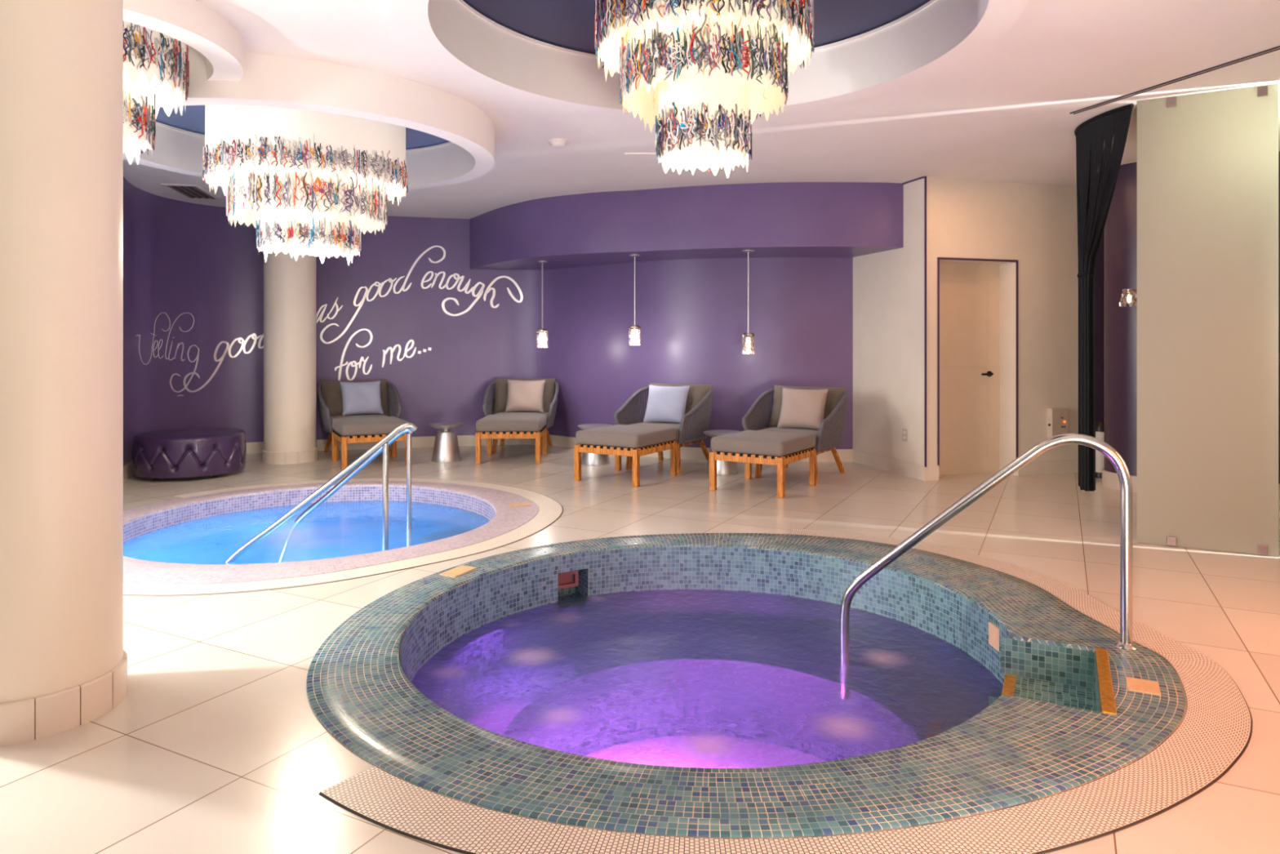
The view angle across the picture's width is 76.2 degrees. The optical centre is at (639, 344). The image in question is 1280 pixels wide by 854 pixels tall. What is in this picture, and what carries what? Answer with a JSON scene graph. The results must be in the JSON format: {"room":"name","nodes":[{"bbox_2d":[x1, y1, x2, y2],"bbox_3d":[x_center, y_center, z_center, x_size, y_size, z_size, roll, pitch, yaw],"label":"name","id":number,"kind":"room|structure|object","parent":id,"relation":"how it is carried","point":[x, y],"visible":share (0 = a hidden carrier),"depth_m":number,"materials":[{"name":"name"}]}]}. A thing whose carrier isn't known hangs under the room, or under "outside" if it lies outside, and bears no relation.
{"room":"indoor spa","nodes":[
{"label":"indoor spa","id":0,"kind":"room"},
{"bbox_2d":[123,176,853,466],"bbox_3d":[-2.149,-0.150,8.835,8.096,2.900,4.236,0,0,-31],"label":"wall","id":1,"kind":"structure","parent":0,"point":[180,257],"depth_m":9.55,"materials":[{"name":"purple paint"}]},
{"bbox_2d":[136,245,523,395],"bbox_3d":[-3.565,-0.334,9.819,4.277,1.829,0.921,0,0,-32],"label":"wall lettering","id":2,"kind":"object","parent":1,"relation":"attached to","point":[380,286],"depth_m":10.10,"materials":[{"name":"white paint"}]},
{"bbox_2d":[123,435,852,482],"bbox_3d":[-2.098,1.232,8.791,7.937,0.135,4.129,0,0,-31],"label":"baseboard","id":3,"kind":"structure","parent":1,"relation":"attached to","point":[690,453],"depth_m":10.02,"materials":[{"name":"tile"}]},
{"bbox_2d":[0,444,1279,853],"bbox_3d":[0.500,1.350,4.000,13.000,0.100,14.000,0,0,0],"label":"floor","id":4,"kind":"structure","parent":0,"point":[215,743],"depth_m":3.57,"materials":[{"name":"tile"}]},
{"bbox_2d":[0,0,127,746],"bbox_3d":[-2.170,-0.150,2.910,0.580,2.900,0.580,0,0,0],"label":"column","id":5,"kind":"structure","parent":4,"relation":"on","point":[64,659],"depth_m":2.74,"materials":[{"name":"paint"}]},
{"bbox_2d":[132,427,246,479],"bbox_3d":[-4.480,1.084,8.140,0.993,0.432,0.994,0,0,29],"label":"pouf","id":6,"kind":"object","parent":4,"relation":"on","point":[194,452],"visible":1,"depth_m":7.75,"materials":[{"name":"purple leather"}]},
{"bbox_2d":[262,249,317,464],"bbox_3d":[-3.900,-0.150,9.100,0.568,2.900,0.568,0,0,0],"label":"column","id":7,"kind":"structure","parent":4,"relation":"on","point":[289,283],"depth_m":8.87,"materials":[{"name":"paint"}]},
{"bbox_2d":[123,480,538,584],"bbox_3d":[-2.409,1.767,6.057,3.241,0.966,3.307,0,0,0],"label":"plunge pool","id":8,"kind":"object","parent":4,"relation":"in","point":[500,512],"visible":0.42,"depth_m":6.73,"materials":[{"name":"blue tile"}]},
{"bbox_2d":[123,500,484,564],"bbox_3d":[-2.429,1.440,6.160,2.670,0.001,2.725,0,0,0],"label":"pool water","id":9,"kind":"object","parent":8,"relation":"in","point":[166,545],"visible":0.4,"depth_m":6.21,"materials":[{"name":"blue liquid"}]},
{"bbox_2d":[123,502,488,564],"bbox_3d":[-2.429,1.855,6.160,2.665,0.790,2.720,0,0,0],"label":"basin","id":10,"kind":"object","parent":8,"relation":"in","point":[318,531],"depth_m":7.19,"materials":[{"name":"blue tile"}]},
{"bbox_2d":[223,422,417,564],"bbox_3d":[-2.230,1.207,5.550,1.383,1.318,0.110,0,0,-13],"label":"handrail","id":11,"kind":"object","parent":8,"relation":"attached to","point":[384,442],"visible":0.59,"depth_m":5.59,"materials":[{"name":"metal"}]},
{"bbox_2d":[277,428,413,562],"bbox_3d":[-2.350,1.257,6.487,1.239,1.218,0.110,0,0,13],"label":"handrail","id":12,"kind":"object","parent":8,"relation":"attached to","point":[366,461],"visible":0.59,"depth_m":6.41,"materials":[{"name":"metal"}]},
{"bbox_2d":[123,477,563,595],"bbox_3d":[-2.299,1.298,6.057,3.404,0.005,3.693,0,0,0],"label":"pool border","id":13,"kind":"object","parent":4,"relation":"on","point":[549,509],"visible":0.8,"depth_m":4.91,"materials":[{"name":"beige tile"}]},
{"bbox_2d":[316,378,401,459],"bbox_3d":[-3.317,0.864,9.613,0.903,0.872,0.872,0,0,-28],"label":"lounge chair","id":14,"kind":"object","parent":4,"relation":"on","point":[329,392],"visible":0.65,"depth_m":9.63,"materials":[{"name":"wicker"}]},
{"bbox_2d":[320,378,390,416],"bbox_3d":[-3.410,0.659,9.788,0.770,0.500,0.209,0,-22,-28],"label":"cushion","id":15,"kind":"object","parent":14,"relation":"on","point":[331,390],"depth_m":9.67,"materials":[{"name":"fabric"}]},
{"bbox_2d":[330,413,388,430],"bbox_3d":[-3.282,0.904,9.547,0.680,0.142,0.660,0,0,-28],"label":"seat cushion","id":16,"kind":"object","parent":14,"relation":"on","point":[332,415],"depth_m":9.49,"materials":[{"name":"fabric"}]},
{"bbox_2d":[339,380,383,415],"bbox_3d":[-3.286,0.635,9.640,0.478,0.389,0.228,0,0,-29],"label":"throw pillow","id":17,"kind":"object","parent":14,"relation":"on","point":[358,397],"visible":1,"depth_m":9.58,"materials":[{"name":"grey fabric"}]},
{"bbox_2d":[331,416,409,470],"bbox_3d":[-2.940,1.058,8.900,0.700,0.484,0.780,0,0,-28],"label":"ottoman","id":18,"kind":"object","parent":4,"relation":"on","point":[359,429],"visible":0.76,"depth_m":8.58,"materials":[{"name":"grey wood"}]},
{"bbox_2d":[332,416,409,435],"bbox_3d":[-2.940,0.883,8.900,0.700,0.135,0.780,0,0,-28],"label":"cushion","id":19,"kind":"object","parent":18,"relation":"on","point":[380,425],"depth_m":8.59,"materials":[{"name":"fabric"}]},
{"bbox_2d":[428,422,463,462],"bbox_3d":[-2.160,1.092,9.100,0.384,0.416,0.384,0,0,0],"label":"side table","id":20,"kind":"object","parent":4,"relation":"on","point":[446,448],"visible":1,"depth_m":8.99,"materials":[{"name":"metal"}]},
{"bbox_2d":[475,414,546,463],"bbox_3d":[-1.440,1.058,9.235,0.700,0.484,0.780,0,0,-1],"label":"ottoman","id":21,"kind":"object","parent":4,"relation":"on","point":[490,427],"visible":1,"depth_m":8.85,"materials":[{"name":"fabric"}]},
{"bbox_2d":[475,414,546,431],"bbox_3d":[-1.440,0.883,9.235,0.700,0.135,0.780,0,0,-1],"label":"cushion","id":22,"kind":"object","parent":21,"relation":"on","point":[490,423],"depth_m":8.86,"materials":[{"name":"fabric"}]},
{"bbox_2d":[482,377,559,453],"bbox_3d":[-1.450,0.864,10.035,0.902,0.872,0.872,0,0,-1],"label":"lounge chair","id":23,"kind":"object","parent":4,"relation":"on","point":[492,404],"visible":0.56,"depth_m":10.14,"materials":[{"name":"wicker"}]},
{"bbox_2d":[493,411,548,425],"bbox_3d":[-1.449,0.904,9.960,0.680,0.142,0.660,0,0,-1],"label":"seat cushion","id":24,"kind":"object","parent":23,"relation":"on","point":[546,413],"depth_m":9.88,"materials":[{"name":"fabric"}]},
{"bbox_2d":[492,377,555,414],"bbox_3d":[-1.454,0.659,10.232,0.770,0.500,0.209,0,-22,-1],"label":"cushion","id":25,"kind":"object","parent":23,"relation":"on","point":[500,384],"depth_m":10.20,"materials":[{"name":"fabric"}]},
{"bbox_2d":[505,379,545,412],"bbox_3d":[-1.411,0.635,10.041,0.470,0.389,0.238,0,0,1],"label":"throw pillow","id":26,"kind":"object","parent":23,"relation":"on","point":[522,395],"visible":1,"depth_m":9.98,"materials":[{"name":"beige fabric"}]},
{"bbox_2d":[577,423,612,465],"bbox_3d":[-0.487,1.092,8.900,0.384,0.416,0.384,0,0,0],"label":"side table","id":27,"kind":"object","parent":4,"relation":"on","point":[587,459],"visible":0.38,"depth_m":8.78,"materials":[{"name":"metal"}]},
{"bbox_2d":[573,424,676,487],"bbox_3d":[-0.130,1.058,7.930,0.700,0.484,0.780,0,0,31],"label":"ottoman","id":28,"kind":"object","parent":4,"relation":"on","point":[618,440],"visible":1,"depth_m":7.68,"materials":[{"name":"fabric"}]},
{"bbox_2d":[575,424,675,448],"bbox_3d":[-0.130,0.883,7.930,0.700,0.135,0.780,0,0,30],"label":"cushion","id":29,"kind":"object","parent":28,"relation":"on","point":[616,436],"depth_m":7.68,"materials":[{"name":"fabric"}]},
{"bbox_2d":[613,382,714,473],"bbox_3d":[0.293,0.864,8.653,0.903,0.872,0.872,0,0,31],"label":"lounge chair","id":30,"kind":"object","parent":4,"relation":"on","point":[696,419],"visible":0.59,"depth_m":8.58,"materials":[{"name":"wicker"}]},
{"bbox_2d":[627,421,688,441],"bbox_3d":[0.256,0.904,8.588,0.680,0.142,0.660,0,0,30],"label":"seat cushion","id":31,"kind":"object","parent":30,"relation":"on","point":[678,437],"depth_m":8.38,"materials":[{"name":"fabric"}]},
{"bbox_2d":[643,384,689,422],"bbox_3d":[0.280,0.635,8.669,0.478,0.389,0.241,0,0,28],"label":"throw pillow","id":32,"kind":"object","parent":30,"relation":"on","point":[664,403],"visible":0.98,"depth_m":8.61,"materials":[{"name":"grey fabric"}]},
{"bbox_2d":[642,382,712,423],"bbox_3d":[0.394,0.659,8.823,0.770,0.500,0.209,0,-22,30],"label":"cushion","id":33,"kind":"object","parent":30,"relation":"on","point":[696,393],"depth_m":8.70,"materials":[{"name":"fabric"}]},
{"bbox_2d":[702,429,740,475],"bbox_3d":[0.830,1.092,8.250,0.384,0.416,0.384,0,0,0],"label":"side table","id":34,"kind":"object","parent":4,"relation":"on","point":[723,468],"visible":0.47,"depth_m":8.12,"materials":[{"name":"metal"}]},
{"bbox_2d":[306,533,1185,838],"bbox_3d":[0.377,1.792,3.860,3.667,1.016,3.568,0,0,0],"label":"hot tub","id":35,"kind":"object","parent":4,"relation":"in","point":[578,683],"visible":0.91,"depth_m":4.21,"materials":[{"name":"teal tile"}]},
{"bbox_2d":[400,546,1013,768],"bbox_3d":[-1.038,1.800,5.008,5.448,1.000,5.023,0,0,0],"label":"basin","id":36,"kind":"object","parent":35,"relation":"in","point":[533,657],"depth_m":4.64,"materials":[{"name":"liquid"}]},
{"bbox_2d":[697,721,855,751],"bbox_3d":[0.308,1.575,3.869,2.761,0.001,2.749,0,0,0],"label":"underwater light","id":37,"kind":"object","parent":35,"relation":"in","point":[707,745],"visible":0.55,"depth_m":3.32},
{"bbox_2d":[840,433,1138,699],"bbox_3d":[1.552,1.071,3.752,1.270,1.359,0.092,0,0,26],"label":"handrail","id":38,"kind":"object","parent":35,"relation":"attached to","point":[1126,642],"visible":1,"depth_m":3.64,"materials":[{"name":"metal"}]},
{"bbox_2d":[709,430,816,497],"bbox_3d":[1.120,1.058,7.390,0.700,0.484,0.780,0,0,33],"label":"ottoman","id":39,"kind":"object","parent":4,"relation":"on","point":[780,449],"visible":1,"depth_m":7.15,"materials":[{"name":"fabric"}]},
{"bbox_2d":[711,430,814,456],"bbox_3d":[1.120,0.883,7.390,0.700,0.135,0.780,0,0,33],"label":"cushion","id":40,"kind":"object","parent":39,"relation":"on","point":[746,442],"depth_m":7.14,"materials":[{"name":"fabric"}]},
{"bbox_2d":[318,528,1252,853],"bbox_3d":[1.114,1.299,3.466,2.388,0.010,4.025,0,0,31],"label":"tile border","id":41,"kind":"object","parent":4,"relation":"on","point":[1215,731],"visible":0.99,"depth_m":2.27,"materials":[{"name":"tile"}]},
{"bbox_2d":[742,385,848,482],"bbox_3d":[1.568,0.864,8.082,0.902,0.872,0.872,0,0,33],"label":"lounge chair","id":42,"kind":"object","parent":4,"relation":"on","point":[828,436],"visible":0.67,"depth_m":8.07,"materials":[{"name":"wicker"}]},
{"bbox_2d":[759,426,818,448],"bbox_3d":[1.527,0.904,8.020,0.680,0.142,0.660,0,0,33],"label":"seat cushion","id":43,"kind":"object","parent":42,"relation":"on","point":[788,429],"depth_m":7.89,"materials":[{"name":"fabric"}]},
{"bbox_2d":[777,387,828,429],"bbox_3d":[1.606,0.635,8.067,0.471,0.389,0.244,0,0,30],"label":"throw pillow","id":44,"kind":"object","parent":42,"relation":"on","point":[800,408],"visible":0.98,"depth_m":8.00,"materials":[{"name":"beige fabric"}]},
{"bbox_2d":[768,385,845,428],"bbox_3d":[1.675,0.659,8.248,0.770,0.500,0.209,0,-22,33],"label":"cushion","id":45,"kind":"object","parent":42,"relation":"on","point":[834,394],"depth_m":8.29,"materials":[{"name":"fabric"}]},
{"bbox_2d":[1095,420,1103,478],"bbox_3d":[4.520,1.025,7.980,0.188,0.550,0.188,0,0,0],"label":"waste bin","id":46,"kind":"object","parent":4,"relation":"on","point":[1099,424],"visible":0.31,"depth_m":7.92,"materials":[{"name":"metal"}]},
{"bbox_2d":[1137,83,1278,556],"bbox_3d":[3.578,-0.147,5.165,0.739,2.890,0.034,0,0,29],"label":"glass panel","id":47,"kind":"object","parent":4,"relation":"on","point":[1207,162],"visible":1,"depth_m":5.16,"materials":[{"name":"glass"}]},
{"bbox_2d":[470,182,903,270],"bbox_3d":[0.173,-1.280,9.143,5.305,0.637,1.479,0,0,22],"label":"soffit","id":48,"kind":"structure","parent":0,"point":[788,219],"depth_m":8.35,"materials":[{"name":"purple paint"}]},
{"bbox_2d":[537,261,547,347],"bbox_3d":[-1.136,-0.461,9.500,0.126,1.003,0.125,0,0,0],"label":"pendant lamp","id":49,"kind":"object","parent":48,"relation":"hanging from","point":[542,337],"visible":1,"depth_m":9.46,"materials":[{"name":"glass"}]},
{"bbox_2d":[629,254,640,345],"bbox_3d":[-0.056,-0.473,8.820,0.126,0.977,0.125,0,0,0],"label":"pendant lamp","id":50,"kind":"object","parent":48,"relation":"hanging from","point":[634,338],"visible":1,"depth_m":8.78,"materials":[{"name":"glass"}]},
{"bbox_2d":[742,249,754,354],"bbox_3d":[1.117,-0.430,8.410,0.126,1.063,0.126,0,0,0],"label":"pendant lamp","id":51,"kind":"object","parent":48,"relation":"hanging from","point":[748,339],"visible":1,"depth_m":8.36,"materials":[{"name":"glass"}]},
{"bbox_2d":[123,0,1279,218],"bbox_3d":[0.500,-1.739,4.000,13.000,0.338,14.000,0,0,0],"label":"ceiling","id":52,"kind":"structure","parent":0,"point":[1002,113],"depth_m":5.14,"materials":[{"name":"paint"}]},
{"bbox_2d":[123,0,243,81],"bbox_3d":[-2.800,-1.558,4.020,1.520,0.225,1.520,0,0,0],"label":"ceiling","id":53,"kind":"structure","parent":52,"relation":"attached to","point":[192,23],"depth_m":3.85,"materials":[{"name":"paint"}]},
{"bbox_2d":[160,183,220,199],"bbox_3d":[-4.700,-1.594,8.560,0.330,0.012,0.790,0,0,-12],"label":"ceiling vent","id":54,"kind":"object","parent":52,"relation":"in","point":[188,191],"visible":1,"depth_m":8.53,"materials":[{"name":"white plastic"}]},
{"bbox_2d":[123,44,494,189],"bbox_3d":[-2.420,-1.510,5.830,2.720,0.320,2.720,0,0,0],"label":"ceiling","id":55,"kind":"structure","parent":52,"relation":"attached to","point":[267,81],"depth_m":4.90,"materials":[{"name":"paint"}]},
{"bbox_2d":[155,105,448,149],"bbox_3d":[-2.420,-1.666,5.830,2.550,0.001,2.550,0,0,0],"label":"panel","id":56,"kind":"object","parent":55,"relation":"in","point":[192,119],"depth_m":6.19,"materials":[{"name":"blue paint"}]},
{"bbox_2d":[202,105,408,264],"bbox_3d":[-2.359,-1.126,5.829,1.351,1.078,1.352,0,0,21],"label":"chandelier","id":57,"kind":"object","parent":56,"relation":"hanging from","point":[310,183],"visible":0.98,"depth_m":5.38,"materials":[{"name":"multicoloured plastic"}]},
{"bbox_2d":[548,138,567,148],"bbox_3d":[-0.646,-1.573,6.420,0.150,0.054,0.150,0,0,0],"label":"smoke detector","id":58,"kind":"object","parent":52,"relation":"attached to","point":[555,143],"visible":1,"depth_m":6.38,"materials":[{"name":"white plastic"}]},
{"bbox_2d":[624,152,661,163],"bbox_3d":[0.050,-1.594,7.000,0.360,0.012,0.360,0,0,0],"label":"access panel","id":59,"kind":"object","parent":52,"relation":"attached to","point":[630,157],"visible":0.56,"depth_m":6.96,"materials":[{"name":"paint"}]},
{"bbox_2d":[462,0,930,54],"bbox_3d":[0.315,-1.916,4.180,2.824,0.001,2.824,0,0,0],"label":"ceiling recess","id":60,"kind":"object","parent":52,"relation":"in","point":[565,24],"depth_m":4.78,"materials":[{"name":"paint"}]},
{"bbox_2d":[594,0,814,177],"bbox_3d":[0.326,-1.401,4.181,1.112,1.028,1.112,0,0,0],"label":"chandelier","id":61,"kind":"object","parent":60,"relation":"hanging from","point":[702,72],"visible":1,"depth_m":3.94,"materials":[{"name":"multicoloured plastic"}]},
{"bbox_2d":[1074,103,1133,491],"bbox_3d":[3.275,-0.247,5.848,0.192,2.704,0.853,0,0,12],"label":"curtain","id":62,"kind":"object","parent":52,"relation":"hanging from","point":[1093,180],"visible":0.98,"depth_m":6.01,"materials":[{"name":"black fabric"}]},
{"bbox_2d":[1069,45,1279,114],"bbox_3d":[3.305,-1.596,4.775,0.037,0.010,1.860,0,0,-20],"label":"ceiling track","id":63,"kind":"object","parent":52,"relation":"attached to","point":[1277,48],"visible":1,"depth_m":4.90,"materials":[{"name":"metal"}]},
{"bbox_2d":[853,176,936,466],"bbox_3d":[2.598,-0.150,8.431,0.120,2.900,1.320,0,0,-16],"label":"wall","id":64,"kind":"structure","parent":0,"point":[880,279],"depth_m":8.39,"materials":[{"name":"beige paint"}]},
{"bbox_2d":[902,428,907,441],"bbox_3d":[2.625,0.900,8.088,0.011,0.120,0.075,0,0,-16],"label":"wall outlet","id":65,"kind":"object","parent":64,"relation":"attached to","point":[904,430],"visible":1,"depth_m":8.08,"materials":[{"name":"beige plastic"}]},
{"bbox_2d":[902,176,926,466],"bbox_3d":[2.535,-0.215,8.403,0.026,2.771,1.321,0,0,-16],"label":"trim","id":66,"kind":"structure","parent":64,"relation":"attached to","point":[922,177],"depth_m":7.77,"materials":[{"name":"paint"}]},
{"bbox_2d":[908,177,1078,475],"bbox_3d":[3.606,-0.150,8.185,1.930,2.900,0.270,0,0,-17],"label":"wall","id":67,"kind":"structure","parent":0,"point":[1035,225],"depth_m":8.13,"materials":[{"name":"beige paint"}]},
{"bbox_2d":[852,448,1078,480],"bbox_3d":[3.463,1.230,8.669,1.946,0.140,1.334,0,0,-16],"label":"baseboard","id":68,"kind":"structure","parent":67,"relation":"attached to","point":[917,471],"depth_m":8.18,"materials":[{"name":"tile"}]},
{"bbox_2d":[938,262,999,475],"bbox_3d":[3.231,0.245,8.166,0.918,2.110,0.108,0,0,-17],"label":"door","id":69,"kind":"structure","parent":67,"relation":"in","point":[969,293],"depth_m":8.20,"materials":[{"name":"paint"}]},
{"bbox_2d":[937,257,1017,467],"bbox_3d":[3.296,0.174,7.949,0.932,2.012,0.012,0,0,-17],"label":"trim","id":70,"kind":"structure","parent":67,"relation":"attached to","point":[938,258],"depth_m":7.92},
{"bbox_2d":[1047,407,1068,437],"bbox_3d":[4.183,0.790,8.175,0.210,0.300,0.079,0,0,-17],"label":"control box","id":71,"kind":"object","parent":67,"relation":"attached to","point":[1057,417],"visible":0.85,"depth_m":8.15,"materials":[{"name":"beige plastic"}]},
{"bbox_2d":[1095,222,1103,421],"bbox_3d":[5.091,-0.150,8.316,1.038,2.900,0.100,0,0,7],"label":"wall","id":72,"kind":"structure","parent":0,"point":[1100,261],"depth_m":8.32,"materials":[{"name":"purple paint"}]},
{"bbox_2d":[1103,151,1279,484],"bbox_3d":[4.897,-0.150,7.090,0.665,2.900,1.541,0,0,-44],"label":"wall","id":73,"kind":"structure","parent":0,"point":[1120,230],"depth_m":7.28,"materials":[{"name":"purple paint"}]},
{"bbox_2d":[1119,288,1137,306],"bbox_3d":[4.279,-0.403,7.085,0.218,0.148,0.148,0,0,-8],"label":"wall sconce","id":74,"kind":"object","parent":73,"relation":"attached to","point":[1131,298],"visible":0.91,"depth_m":7.04,"materials":[{"name":"glass"}]},
{"bbox_2d":[1102,467,1279,501],"bbox_3d":[4.855,1.230,7.071,0.655,0.140,1.552,0,0,-40],"label":"baseboard","id":75,"kind":"structure","parent":73,"relation":"attached to","point":[1109,479],"depth_m":7.34,"materials":[{"name":"beige plastic"}]},
{"label":"panel","id":76,"kind":"object","parent":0,"visible":0},
{"bbox_2d":[123,20,189,164],"bbox_3d":[-2.800,-1.175,4.019,1.048,0.960,1.051,0,0,0],"label":"chandelier","id":77,"kind":"object","parent":76,"relation":"hanging from","point":[148,54],"visible":0.27,"depth_m":4.00,"materials":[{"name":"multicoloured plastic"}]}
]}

